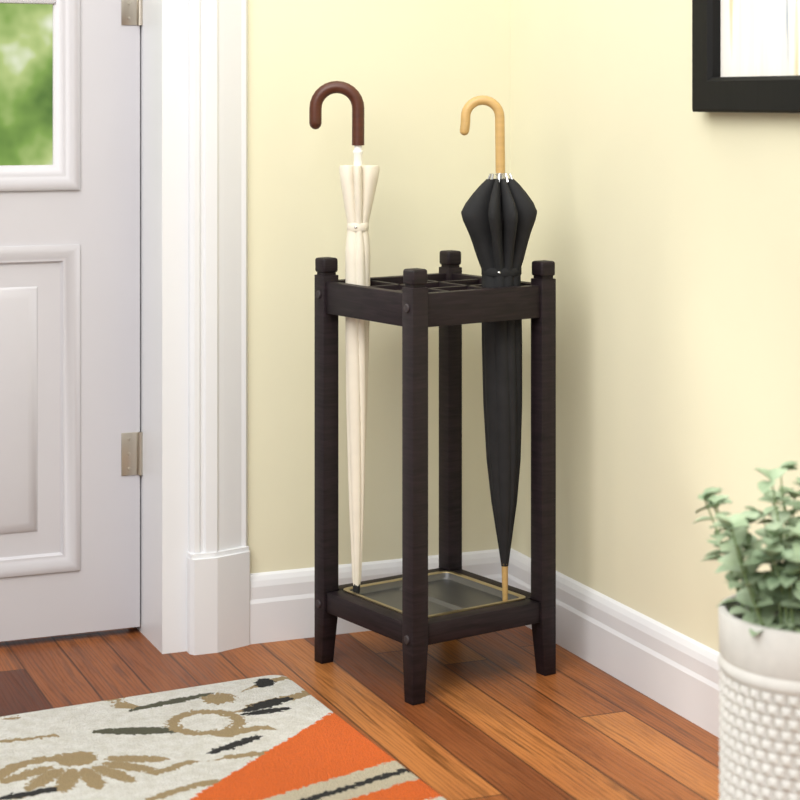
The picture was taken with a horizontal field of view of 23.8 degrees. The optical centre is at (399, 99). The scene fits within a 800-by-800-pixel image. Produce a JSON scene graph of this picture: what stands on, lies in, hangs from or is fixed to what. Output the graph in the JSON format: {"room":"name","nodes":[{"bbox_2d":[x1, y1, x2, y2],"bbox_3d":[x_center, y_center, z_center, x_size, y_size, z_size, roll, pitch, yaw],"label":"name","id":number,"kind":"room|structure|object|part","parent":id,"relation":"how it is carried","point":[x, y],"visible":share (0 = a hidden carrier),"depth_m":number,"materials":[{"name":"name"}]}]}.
{"room":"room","nodes":[
{"label":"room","id":0,"kind":"room"},
{"bbox_2d":[0,626,719,799],"bbox_3d":[-0.787,0.980,0.626,4.360,0.060,5.800,0,0,-22],"label":"floor","id":1,"kind":"structure","parent":0,"point":[488,726],"depth_m":3.00,"materials":[{"name":"brown wood"}]},
{"bbox_2d":[0,675,445,799],"bbox_3d":[-0.345,0.939,2.044,1.251,0.023,1.700,0,0,-28],"label":"area rug","id":2,"kind":"object","parent":1,"relation":"on","point":[267,737],"visible":1,"depth_m":2.70,"materials":[{"name":"fabric"}]},
{"bbox_2d":[315,250,555,704],"bbox_3d":[0.057,0.608,3.181,0.297,0.684,0.290,0,0,-35],"label":"umbrella stand","id":3,"kind":"object","parent":1,"relation":"on","point":[420,607],"visible":1,"depth_m":3.14,"materials":[{"name":"black wood"}]},
{"bbox_2d":[309,81,379,593],"bbox_3d":[-0.095,0.402,3.198,0.119,0.869,0.061,0,0,0],"label":"umbrella","id":4,"kind":"object","parent":3,"relation":"in","point":[359,181],"depth_m":3.19,"materials":[{"name":"white fabric"}]},
{"bbox_2d":[343,570,525,617],"bbox_3d":[0.057,0.831,3.181,0.227,0.012,0.227,0,0,-35],"label":"drip tray","id":5,"kind":"object","parent":3,"relation":"on","point":[451,593],"depth_m":3.21,"materials":[{"name":"silver metal"}]},
{"bbox_2d":[460,95,536,600],"bbox_3d":[0.168,0.414,3.157,0.129,0.844,0.135,-1,0,0],"label":"umbrella","id":6,"kind":"object","parent":3,"relation":"in","point":[499,218],"depth_m":3.13,"materials":[{"name":"black fabric"}]},
{"bbox_2d":[693,461,799,799],"bbox_3d":[0.464,0.675,2.194,0.238,0.550,0.285,0,0,-1],"label":"potted plant","id":7,"kind":"object","parent":1,"relation":"on","point":[759,657],"visible":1,"depth_m":2.13,"materials":[{"name":"green plant"}]},
{"bbox_3d":[0.475,0.770,2.199,0.211,0.360,0.211,0,0,-22],"label":"plant pot","id":8,"kind":"part","parent":7,"relation":"part of","materials":[{"name":"ceramic"}]},
{"bbox_2d":[248,0,509,573],"bbox_3d":[-1.697,-0.350,2.836,4.360,2.600,0.180,0,0,-22],"label":"wall","id":9,"kind":"structure","parent":0,"point":[414,66],"depth_m":3.40,"materials":[{"name":"beige paint"}]},
{"bbox_2d":[0,0,142,641],"bbox_3d":[-0.882,-0.081,3.232,0.898,2.038,0.053,0,0,-22],"label":"door","id":10,"kind":"structure","parent":9,"relation":"in","point":[71,438],"depth_m":3.33,"materials":[{"name":"grey paint"}]},
{"bbox_2d":[136,0,249,654],"bbox_3d":[-0.855,-0.160,3.162,1.220,2.220,0.220,0,0,-22],"label":"trim","id":11,"kind":"structure","parent":9,"relation":"attached to","point":[195,552],"depth_m":3.27,"materials":[{"name":"white paint"}]},
{"bbox_2d":[250,549,501,643],"bbox_3d":[-1.734,0.890,2.716,4.200,0.120,0.014,0,0,-22],"label":"baseboard","id":12,"kind":"structure","parent":9,"relation":"attached to","point":[282,603],"depth_m":3.35,"materials":[{"name":"white paint"}]},
{"bbox_2d":[510,0,799,651],"bbox_3d":[1.269,-0.350,1.149,0.160,2.600,5.200,0,0,-22],"label":"wall","id":13,"kind":"structure","parent":0,"point":[670,231],"depth_m":3.03,"materials":[{"name":"beige paint"}]},
{"bbox_2d":[508,548,719,737],"bbox_3d":[1.189,0.890,1.116,0.014,0.120,5.200,0,0,-22],"label":"baseboard","id":14,"kind":"structure","parent":13,"relation":"attached to","point":[673,669],"depth_m":3.06,"materials":[{"name":"white paint"}]},
{"bbox_2d":[692,0,799,112],"bbox_3d":[0.606,-0.406,2.509,0.030,0.848,0.800,0,0,-22],"label":"framed picture","id":15,"kind":"object","parent":13,"relation":"attached to","point":[746,53],"visible":1,"depth_m":2.76,"materials":[{"name":"black wood"}]}
]}

